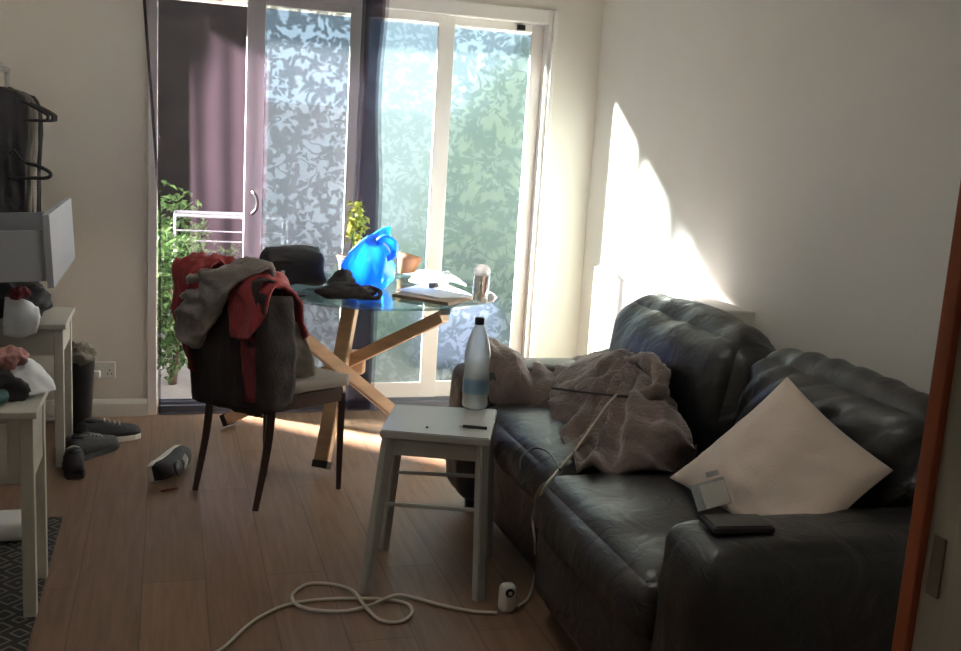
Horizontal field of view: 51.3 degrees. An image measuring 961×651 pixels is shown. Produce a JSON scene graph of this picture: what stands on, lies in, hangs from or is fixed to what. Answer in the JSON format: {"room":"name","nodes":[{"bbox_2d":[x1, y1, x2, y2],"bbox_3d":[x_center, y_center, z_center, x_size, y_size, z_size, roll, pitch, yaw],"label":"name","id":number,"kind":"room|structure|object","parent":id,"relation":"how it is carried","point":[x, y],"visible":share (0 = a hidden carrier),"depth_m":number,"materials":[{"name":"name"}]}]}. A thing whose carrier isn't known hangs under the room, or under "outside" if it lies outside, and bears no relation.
{"room":"living room","nodes":[
{"label":"living room","id":0,"kind":"room"},
{"bbox_2d":[0,401,579,650],"bbox_3d":[-0.312,1.106,2.075,4.050,0.120,6.850,0,11,-17],"label":"floor","id":1,"kind":"structure","parent":0,"point":[135,565],"depth_m":3.41,"materials":[{"name":"brown wood"}]},
{"bbox_2d":[0,65,54,422],"bbox_3d":[-1.997,-0.259,4.127,0.440,1.612,0.840,0,11,-17],"label":"rail","id":2,"kind":"object","parent":1,"relation":"on","point":[6,70],"visible":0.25,"depth_m":4.36,"materials":[{"name":"silver metal"}]},
{"bbox_2d":[0,62,57,121],"bbox_3d":[-1.991,-0.970,4.112,0.465,0.237,0.012,0,11,-17],"label":"clothes hanger","id":3,"kind":"object","parent":2,"relation":"hanging from","point":[0,62],"visible":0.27,"depth_m":4.18,"materials":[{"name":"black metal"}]},
{"bbox_2d":[21,91,42,211],"bbox_3d":[-2.007,-0.674,4.167,0.344,0.631,0.109,0,11,-17],"label":"garment","id":4,"kind":"object","parent":3,"relation":"hanging from","point":[40,116],"visible":0.08,"depth_m":4.20,"materials":[{"name":"black fabric"}]},
{"bbox_2d":[8,149,52,179],"bbox_3d":[-1.659,-0.590,3.685,0.154,0.113,0.014,0,11,-17],"label":"clothes hanger","id":5,"kind":"object","parent":2,"relation":"hanging from","point":[41,167],"visible":1,"depth_m":3.69,"materials":[{"name":"black plastic"}]},
{"bbox_2d":[20,99,49,121],"bbox_3d":[-1.823,-0.878,3.671,0.444,0.237,0.012,0,11,-17],"label":"clothes hanger","id":6,"kind":"object","parent":2,"relation":"hanging from","point":[46,114],"visible":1,"depth_m":3.74,"materials":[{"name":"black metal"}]},
{"bbox_2d":[0,87,29,212],"bbox_3d":[-1.838,-0.601,3.722,0.293,0.589,0.108,0,11,-17],"label":"garment","id":7,"kind":"object","parent":6,"relation":"hanging from","point":[14,131],"visible":0.8,"depth_m":3.73,"materials":[{"name":"black fabric"}]},
{"bbox_2d":[30,102,54,121],"bbox_3d":[-1.879,-0.909,3.818,0.465,0.237,0.012,0,11,-17],"label":"clothes hanger","id":8,"kind":"object","parent":2,"relation":"hanging from","point":[45,110],"visible":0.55,"depth_m":3.89,"materials":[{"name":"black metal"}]},
{"bbox_2d":[3,87,33,211],"bbox_3d":[-1.893,-0.646,3.866,0.305,0.558,0.113,0,11,-17],"label":"garment","id":9,"kind":"object","parent":8,"relation":"hanging from","point":[31,137],"visible":0.1,"depth_m":3.90,"materials":[{"name":"fabric"}]},
{"bbox_2d":[0,516,61,650],"bbox_3d":[-1.649,0.910,2.318,1.040,0.011,2.360,0,11,-17],"label":"rug","id":10,"kind":"object","parent":1,"relation":"on","point":[15,630],"visible":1,"depth_m":2.99,"materials":[{"name":"grey fabric"}]},
{"bbox_2d":[0,509,21,541],"bbox_3d":[-1.600,0.674,3.374,0.180,0.070,0.140,0,11,-17],"label":"box","id":11,"kind":"object","parent":10,"relation":"on","point":[10,520],"visible":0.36,"depth_m":3.32,"materials":[{"name":"white plastic"}]},
{"bbox_2d":[0,392,48,617],"bbox_3d":[-1.667,0.503,2.810,0.819,0.608,0.317,0,11,-17],"label":"console table","id":12,"kind":"object","parent":10,"relation":"on","point":[22,423],"visible":0.8,"depth_m":2.79,"materials":[{"name":"white wood"}]},
{"bbox_2d":[0,389,8,404],"bbox_3d":[-1.354,0.194,2.755,0.089,0.056,0.099,12,13,38],"label":"garment","id":13,"kind":"object","parent":12,"relation":"on","point":[4,396],"visible":1,"depth_m":2.76,"materials":[{"name":"fabric"}]},
{"bbox_2d":[0,367,30,401],"bbox_3d":[-1.378,0.147,2.848,0.216,0.110,0.212,0,11,-17],"label":"garment","id":14,"kind":"object","parent":12,"relation":"on","point":[18,389],"visible":0.52,"depth_m":2.80,"materials":[{"name":"fabric"}]},
{"bbox_2d":[0,344,28,370],"bbox_3d":[-1.326,0.092,2.825,0.082,0.074,0.089,8,11,24],"label":"garment","id":15,"kind":"object","parent":14,"relation":"on","point":[11,356],"visible":0.99,"depth_m":2.81,"materials":[{"name":"fabric"}]},
{"bbox_2d":[10,358,55,395],"bbox_3d":[-1.282,0.145,2.863,0.056,0.104,0.126,9,12,25],"label":"garment","id":16,"kind":"object","parent":12,"relation":"on","point":[39,381],"visible":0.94,"depth_m":2.86,"materials":[{"name":"fabric"}]},
{"bbox_2d":[0,307,74,466],"bbox_3d":[-2.124,0.250,4.115,0.819,0.600,0.407,0,11,-17],"label":"console table","id":17,"kind":"object","parent":1,"relation":"on","point":[53,336],"visible":0.82,"depth_m":4.06,"materials":[{"name":"white wood"}]},
{"bbox_2d":[3,297,40,337],"bbox_3d":[-1.813,-0.033,3.959,0.135,0.152,0.079,0,11,-17],"label":"cloth","id":18,"kind":"object","parent":17,"relation":"hanging from","point":[21,318],"visible":1,"depth_m":3.94,"materials":[{"name":"fabric"}]},
{"bbox_2d":[8,286,30,299],"bbox_3d":[-1.825,-0.127,3.960,0.061,0.058,0.073,11,13,35],"label":"cloth","id":19,"kind":"object","parent":18,"relation":"on","point":[15,293],"visible":1,"depth_m":3.94,"materials":[{"name":"red fabric"}]},
{"bbox_2d":[0,281,52,318],"bbox_3d":[-1.912,-0.123,4.101,0.299,0.163,0.304,0,11,-17],"label":"garment","id":20,"kind":"object","parent":17,"relation":"on","point":[41,298],"visible":0.55,"depth_m":4.06,"materials":[{"name":"black fabric"}]},
{"bbox_2d":[0,198,74,287],"bbox_3d":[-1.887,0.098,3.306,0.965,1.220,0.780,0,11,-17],"label":"box","id":21,"kind":"object","parent":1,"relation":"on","point":[34,246],"visible":1,"depth_m":3.05,"materials":[{"name":"white cardboard"}]},
{"bbox_2d":[62,445,85,479],"bbox_3d":[-1.666,0.534,4.094,0.098,0.108,0.272,-1,11,-25],"label":"shoe","id":22,"kind":"object","parent":1,"relation":"on","point":[73,464],"visible":0.98,"depth_m":3.98,"materials":[{"name":"black fabric"}]},
{"bbox_2d":[72,341,96,432],"bbox_3d":[-1.845,0.276,4.574,0.175,0.418,0.176,0,11,-17],"label":"boot","id":23,"kind":"object","parent":1,"relation":"on","point":[83,354],"visible":0.56,"depth_m":4.53,"materials":[{"name":"black leather"}]},
{"bbox_2d":[65,432,119,460],"bbox_3d":[-1.661,0.500,4.280,0.098,0.108,0.272,8,11,20],"label":"shoe","id":24,"kind":"object","parent":1,"relation":"on","point":[93,445],"visible":0.83,"depth_m":4.25,"materials":[{"name":"black fabric"}]},
{"bbox_2d":[77,417,140,441],"bbox_3d":[-1.661,0.462,4.485,0.272,0.108,0.098,-4,13,-37],"label":"shoe","id":25,"kind":"object","parent":1,"relation":"on","point":[123,432],"visible":0.83,"depth_m":4.46,"materials":[{"name":"black fabric"}]},
{"bbox_2d":[161,487,176,491],"bbox_3d":[-1.222,0.644,3.925,0.066,0.008,0.008,-5,14,-41],"label":"stick","id":26,"kind":"object","parent":1,"relation":"on","point":[175,487],"visible":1,"depth_m":3.92,"materials":[{"name":"brown wood"}]},
{"bbox_2d":[147,445,191,481],"bbox_3d":[-1.240,0.566,4.080,0.120,0.099,0.283,5,11,9],"label":"shoe","id":27,"kind":"object","parent":1,"relation":"on","point":[172,462],"visible":1,"depth_m":3.98,"materials":[{"name":"black fabric"}]},
{"bbox_2d":[192,367,348,510],"bbox_3d":[-0.824,0.227,3.926,0.417,0.876,0.446,11,13,35],"label":"dining chair","id":28,"kind":"object","parent":1,"relation":"on","point":[326,387],"visible":0.19,"depth_m":3.92,"materials":[{"name":"brown wood"}]},
{"bbox_2d":[170,251,308,402],"bbox_3d":[-0.910,-0.007,3.763,0.503,0.524,0.268,8,11,23],"label":"jacket","id":29,"kind":"object","parent":28,"relation":"hanging from","point":[245,317],"visible":0.66,"depth_m":3.65,"materials":[{"name":"fabric"}]},
{"bbox_2d":[174,256,275,348],"bbox_3d":[-0.930,-0.079,3.672,0.420,0.358,0.202,2,10,-6],"label":"jumper","id":30,"kind":"object","parent":29,"relation":"on","point":[201,308],"visible":0.94,"depth_m":3.63,"materials":[{"name":"beige fabric"}]},
{"bbox_2d":[190,277,297,417],"bbox_3d":[-0.900,0.056,3.758,0.432,0.522,0.189,11,13,35],"label":"coat","id":31,"kind":"object","parent":28,"relation":"hanging from","point":[217,378],"visible":0.55,"depth_m":3.69,"materials":[{"name":"fabric"}]},
{"bbox_2d":[295,322,316,377],"bbox_3d":[-0.672,0.090,3.792,0.046,0.230,0.151,13,14,41],"label":"khaki top","id":32,"kind":"object","parent":28,"relation":"on","point":[305,366],"visible":0.53,"depth_m":3.79,"materials":[{"name":"fabric"}]},
{"bbox_2d":[219,271,490,469],"bbox_3d":[-0.547,0.197,4.511,1.178,0.743,1.060,0,11,-17],"label":"round table","id":33,"kind":"object","parent":1,"relation":"on","point":[346,360],"visible":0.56,"depth_m":4.22,"materials":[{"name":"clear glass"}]},
{"bbox_2d":[259,245,326,285],"bbox_3d":[-0.858,-0.265,4.408,0.373,0.180,0.186,-2,12,-27],"label":"bag","id":34,"kind":"object","parent":33,"relation":"on","point":[301,264],"visible":0.8,"depth_m":4.36,"materials":[{"name":"fabric"}]},
{"bbox_2d":[295,291,306,296],"bbox_3d":[-0.753,-0.128,4.104,0.084,0.013,0.084,0,11,-17],"label":"coaster","id":35,"kind":"object","parent":33,"relation":"on","point":[300,294],"visible":0.52,"depth_m":4.09,"materials":[{"name":"black plastic"}]},
{"bbox_2d":[314,268,382,300],"bbox_3d":[-0.559,-0.168,4.121,0.271,0.111,0.236,12,13,38],"label":"hat","id":36,"kind":"object","parent":33,"relation":"on","point":[342,285],"visible":1,"depth_m":4.08,"materials":[{"name":"fabric"}]},
{"bbox_2d":[337,200,369,269],"bbox_3d":[-0.600,-0.414,4.746,0.156,0.362,0.113,0,11,-17],"label":"potted plant","id":37,"kind":"object","parent":33,"relation":"on","point":[353,224],"visible":0.7,"depth_m":4.73,"materials":[{"name":"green plant"}]},
{"bbox_2d":[341,226,398,288],"bbox_3d":[-0.491,-0.303,4.417,0.208,0.278,0.232,13,14,41],"label":"bag","id":38,"kind":"object","parent":33,"relation":"on","point":[370,262],"visible":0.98,"depth_m":4.36,"materials":[{"name":"plastic"}]},
{"bbox_2d":[398,252,421,273],"bbox_3d":[-0.348,-0.299,4.891,0.118,0.116,0.116,0,11,-17],"label":"terracotta pot","id":39,"kind":"object","parent":33,"relation":"on","point":[407,263],"visible":0.84,"depth_m":4.85,"materials":[{"name":"orange ceramic"}]},
{"bbox_2d":[392,291,472,305],"bbox_3d":[-0.202,-0.126,4.283,0.319,0.014,0.265,10,12,30],"label":"magazine","id":40,"kind":"object","parent":33,"relation":"on","point":[403,295],"visible":0.64,"depth_m":4.18,"materials":[{"name":"beige paper"}]},
{"bbox_2d":[397,284,472,297],"bbox_3d":[-0.230,-0.162,4.421,0.315,0.002,0.497,0,11,-17],"label":"paper sheet","id":41,"kind":"object","parent":40,"relation":"on","point":[444,291],"visible":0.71,"depth_m":4.34,"materials":[{"name":"white paper"}]},
{"bbox_2d":[409,270,449,284],"bbox_3d":[-0.232,-0.224,4.547,0.188,0.052,0.188,0,11,-17],"label":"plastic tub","id":42,"kind":"object","parent":41,"relation":"on","point":[415,274],"visible":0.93,"depth_m":4.58,"materials":[{"name":"white plastic"}]},
{"bbox_2d":[428,283,438,287],"bbox_3d":[-0.204,-0.177,4.382,0.040,0.024,0.047,12,13,39],"label":"stone","id":43,"kind":"object","parent":41,"relation":"on","point":[430,285],"visible":1,"depth_m":4.37,"materials":[{"name":"grey stone"}]},
{"bbox_2d":[402,271,465,285],"bbox_3d":[-0.222,-0.227,4.739,0.265,0.008,0.447,0,11,-17],"label":"paper pad","id":44,"kind":"object","parent":33,"relation":"on","point":[452,278],"visible":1,"depth_m":4.77,"materials":[{"name":"white paper"}]},
{"bbox_2d":[473,264,490,303],"bbox_3d":[0.003,-0.176,4.205,0.074,0.165,0.074,0,11,-17],"label":"glass jar","id":45,"kind":"object","parent":33,"relation":"on","point":[481,276],"visible":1,"depth_m":4.18,"materials":[{"name":"clear glass"}]},
{"bbox_2d":[488,292,496,301],"bbox_3d":[0.043,-0.122,4.261,0.059,0.044,0.036,2,10,-6],"label":"tissue","id":46,"kind":"object","parent":33,"relation":"on","point":[492,297],"visible":0.77,"depth_m":4.25,"materials":[{"name":"white paper"}]},
{"bbox_2d":[216,581,496,650],"bbox_3d":[-0.428,0.849,3.036,0.893,0.025,0.376,-1,11,-25],"label":"cable","id":47,"kind":"object","parent":1,"relation":"on","point":[377,600],"visible":1,"depth_m":3.06,"materials":[{"name":"beige plastic"}]},
{"bbox_2d":[359,404,496,602],"bbox_3d":[-0.155,0.565,3.276,0.417,0.532,0.393,4,10,1],"label":"stool","id":48,"kind":"object","parent":1,"relation":"on","point":[404,432],"visible":1,"depth_m":3.12,"materials":[{"name":"white paint"}]},
{"bbox_2d":[459,425,486,428],"bbox_3d":[-0.023,0.320,3.155,0.088,0.010,0.010,4,10,4],"label":"pen","id":49,"kind":"object","parent":48,"relation":"on","point":[463,426],"visible":1,"depth_m":3.15,"materials":[{"name":"black plastic"}]},
{"bbox_2d":[462,316,490,409],"bbox_3d":[-0.011,0.126,3.378,0.089,0.312,0.089,0,11,-17],"label":"water bottle","id":50,"kind":"object","parent":48,"relation":"on","point":[473,384],"visible":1,"depth_m":3.38,"materials":[{"name":"clear plastic"}]},
{"bbox_2d":[498,582,515,612],"bbox_3d":[0.083,0.838,3.076,0.052,0.094,0.052,0,11,-17],"label":"extension adaptor","id":51,"kind":"object","parent":1,"relation":"on","point":[507,590],"visible":1,"depth_m":3.06,"materials":[{"name":"white plastic"}]},
{"bbox_2d":[505,589,513,597],"bbox_3d":[0.090,0.817,3.054,0.028,0.028,0.004,0,11,-17],"label":"socket","id":52,"kind":"object","parent":51,"relation":"attached to","point":[509,593],"depth_m":3.05,"materials":[{"name":"black plastic"}]},
{"bbox_2d":[446,293,928,650],"bbox_3d":[0.582,0.447,3.120,0.972,0.907,2.049,0,11,-17],"label":"sofa","id":53,"kind":"object","parent":1,"relation":"on","point":[627,561],"visible":0.52,"depth_m":2.52,"materials":[{"name":"black leather"}]},
{"bbox_2d":[518,447,560,470],"bbox_3d":[0.181,0.410,3.025,0.126,0.031,0.185,4,10,4],"label":"cable loop","id":54,"kind":"object","parent":53,"relation":"on","point":[545,450],"visible":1,"depth_m":3.04,"materials":[{"name":"black plastic"}]},
{"bbox_2d":[517,394,616,606],"bbox_3d":[0.219,0.556,3.103,0.184,0.651,0.481,9,12,29],"label":"cable","id":55,"kind":"object","parent":53,"relation":"on","point":[615,395],"visible":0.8,"depth_m":3.10,"materials":[{"name":"beige plastic"}]},
{"bbox_2d":[484,336,696,473],"bbox_3d":[0.340,0.220,3.480,0.568,0.330,1.202,2,10,-7],"label":"blanket","id":56,"kind":"object","parent":53,"relation":"on","point":[642,428],"visible":0.94,"depth_m":3.25,"materials":[{"name":"brown fabric"}]},
{"bbox_2d":[487,404,701,498],"bbox_3d":[0.389,0.440,3.449,0.688,0.232,0.807,0,11,-17],"label":"seat cushion","id":57,"kind":"object","parent":53,"relation":"on","point":[519,428],"depth_m":3.28,"materials":[{"name":"black leather"}]},
{"bbox_2d":[532,471,730,641],"bbox_3d":[0.587,0.596,2.726,0.746,0.260,0.770,0,11,-17],"label":"seat cushion","id":58,"kind":"object","parent":53,"relation":"on","point":[601,537],"depth_m":2.59,"materials":[{"name":"black leather"}]},
{"bbox_2d":[608,293,775,451],"bbox_3d":[0.732,0.169,3.567,0.375,0.504,0.946,0,11,-17],"label":"cushion","id":59,"kind":"object","parent":53,"relation":"on","point":[710,353],"depth_m":3.26,"materials":[{"name":"black leather"}]},
{"bbox_2d":[691,469,731,511],"bbox_3d":[0.531,0.382,2.305,0.094,0.093,0.052,3,10,-3],"label":"packet","id":60,"kind":"object","parent":53,"relation":"on","point":[714,494],"visible":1,"depth_m":2.29,"materials":[{"name":"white plastic"}]},
{"bbox_2d":[700,514,774,533],"bbox_3d":[0.556,0.429,2.169,0.140,0.015,0.080,2,11,-11],"label":"tablet","id":61,"kind":"object","parent":53,"relation":"on","point":[717,523],"visible":1,"depth_m":2.15,"materials":[{"name":"black plastic"}]},
{"bbox_2d":[670,377,892,514],"bbox_3d":[0.770,0.335,2.538,0.330,0.333,0.666,0,11,-17],"label":"cushion","id":62,"kind":"object","parent":53,"relation":"on","point":[784,456],"visible":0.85,"depth_m":2.46,"materials":[{"name":"beige fabric"}]},
{"bbox_2d":[735,348,928,508],"bbox_3d":[0.992,0.345,2.781,0.336,0.482,0.855,0,11,-17],"label":"cushion","id":63,"kind":"object","parent":53,"relation":"on","point":[885,416],"depth_m":2.59,"materials":[{"name":"black leather"}]},
{"bbox_2d":[0,0,604,399],"bbox_3d":[-1.194,-0.785,4.936,3.650,2.450,0.250,0,11,-17],"label":"wall","id":64,"kind":"structure","parent":0,"point":[85,62],"depth_m":4.71,"materials":[{"name":"paint"}]},
{"bbox_2d":[45,398,146,417],"bbox_3d":[-2.302,0.396,4.690,1.400,0.085,0.018,0,11,-17],"label":"baseboard","id":65,"kind":"structure","parent":64,"relation":"attached to","point":[128,406],"depth_m":4.85,"materials":[{"name":"white"}]},
{"bbox_2d":[94,362,114,378],"bbox_3d":[-1.811,0.218,4.791,0.115,0.082,0.045,0,11,-17],"label":"wall socket","id":66,"kind":"object","parent":64,"relation":"attached to","point":[102,370],"visible":0.77,"depth_m":4.81,"materials":[{"name":"white plastic"}]},
{"bbox_2d":[147,0,558,414],"bbox_3d":[-0.634,-0.595,5.069,2.000,2.100,0.160,0,11,-17],"label":"door frame","id":67,"kind":"structure","parent":64,"relation":"in","point":[548,19],"depth_m":5.01,"materials":[{"name":"white plastic"}]},
{"bbox_2d":[243,0,369,399],"bbox_3d":[-0.867,-0.577,4.927,0.580,1.975,0.089,0,11,-17],"label":"door","id":68,"kind":"structure","parent":67,"relation":"attached to","point":[260,21],"depth_m":4.88,"materials":[{"name":"white glass"}]},
{"bbox_2d":[354,8,455,397],"bbox_3d":[-0.419,-0.585,5.128,0.485,1.975,0.022,0,11,-17],"label":"glass door","id":69,"kind":"structure","parent":67,"relation":"attached to","point":[410,69],"depth_m":5.09,"materials":[{"name":"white glass"}]},
{"bbox_2d":[435,17,543,395],"bbox_3d":[0.015,-0.586,5.280,0.535,1.975,0.042,0,11,-17],"label":"glass door","id":70,"kind":"structure","parent":67,"relation":"attached to","point":[496,76],"depth_m":5.26,"materials":[{"name":"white glass"}]},
{"bbox_2d":[576,0,960,393],"bbox_3d":[1.605,-0.145,2.416,0.200,2.450,6.850,0,11,-17],"label":"wall","id":71,"kind":"structure","parent":0,"point":[795,164],"depth_m":3.62,"materials":[{"name":"paint"}]},
{"bbox_2d":[587,266,754,353],"bbox_3d":[0.790,0.250,4.398,0.169,0.858,1.240,0,11,-17],"label":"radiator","id":72,"kind":"object","parent":71,"relation":"attached to","point":[614,288],"visible":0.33,"depth_m":4.65,"materials":[{"name":"white"}]},
{"bbox_3d":[0.025,0.014,1.013,3.650,2.450,0.120,0,11,-17],"label":"wall","id":73,"kind":"structure","parent":0,"visible":0},
{"bbox_2d":[891,181,960,650],"bbox_3d":[0.582,0.177,1.284,0.027,2.100,0.024,0,11,-17],"label":"trim","id":74,"kind":"structure","parent":73,"relation":"attached to","point":[950,319],"depth_m":1.27,"materials":[{"name":"orange paint"}]},
{"bbox_2d":[911,325,960,650],"bbox_3d":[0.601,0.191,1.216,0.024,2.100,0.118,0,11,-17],"label":"door","id":75,"kind":"structure","parent":73,"relation":"in","point":[938,618],"depth_m":1.26,"materials":[{"name":"wood"}]},
{"label":"outside","id":76,"kind":"structure","parent":0,"visible":0},
{"bbox_2d":[157,303,338,400],"bbox_3d":[-3.187,-0.535,10.235,18.000,0.080,10.750,0,11,-17],"label":"floor","id":77,"kind":"structure","parent":76,"point":[182,389],"depth_m":6.03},
{"bbox_2d":[157,221,198,384],"bbox_3d":[-1.751,-0.119,5.667,0.454,0.942,0.433,8,11,23],"label":"shrub","id":78,"kind":"object","parent":77,"relation":"on","point":[175,348],"visible":0.53,"depth_m":5.60,"materials":[{"name":"green plant"}]},
{"bbox_2d":[157,180,222,347],"bbox_3d":[-2.012,-0.389,6.549,0.638,1.115,0.626,12,14,40],"label":"shrub","id":79,"kind":"object","parent":77,"relation":"on","point":[161,221],"visible":0.2,"depth_m":6.46,"materials":[{"name":"green plant"}]},
{"bbox_2d":[157,0,246,291],"bbox_3d":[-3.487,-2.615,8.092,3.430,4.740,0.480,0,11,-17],"label":"window","id":80,"kind":"structure","parent":77,"relation":"on","point":[202,47],"depth_m":8.40,"materials":[{"name":"clear glass"}]},
{"bbox_2d":[172,210,288,357],"bbox_3d":[-1.548,-0.209,6.165,0.666,0.953,0.316,0,11,-17],"label":"railing","id":81,"kind":"object","parent":77,"relation":"on","point":[183,213],"visible":0.37,"depth_m":5.96,"materials":[{"name":"white metal"}]},
{"bbox_2d":[210,243,263,258],"bbox_3d":[-1.750,-0.305,7.476,0.716,0.652,0.725,0,11,-17],"label":"shrub","id":82,"kind":"object","parent":77,"relation":"on","point":[231,252],"visible":0.03,"depth_m":7.42,"materials":[{"name":"green plant"}]},
{"bbox_2d":[261,102,345,272],"bbox_3d":[1.555,-1.397,11.505,8.240,1.740,0.260,0,11,-17],"label":"wall","id":83,"kind":"structure","parent":77,"relation":"on","point":[317,217],"depth_m":10.32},
{"bbox_2d":[330,254,339,320],"bbox_3d":[-0.710,-0.269,7.195,0.830,0.809,0.709,0,11,-17],"label":"shrub","id":84,"kind":"object","parent":77,"relation":"on","point":[335,268],"visible":0.02,"depth_m":7.10,"materials":[{"name":"green plant"}]},
{"bbox_3d":[-1.935,-0.939,3.965,0.465,0.237,0.012,0,11,-17],"label":"clothes hanger","id":85,"kind":"object","parent":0,"visible":0},
{"bbox_2d":[2,86,37,211],"bbox_3d":[-1.951,-0.643,4.021,0.323,0.629,0.111,0,11,-17],"label":"garment","id":86,"kind":"object","parent":85,"relation":"hanging from","point":[34,112],"visible":0.11,"depth_m":4.05,"materials":[{"name":"black fabric"}]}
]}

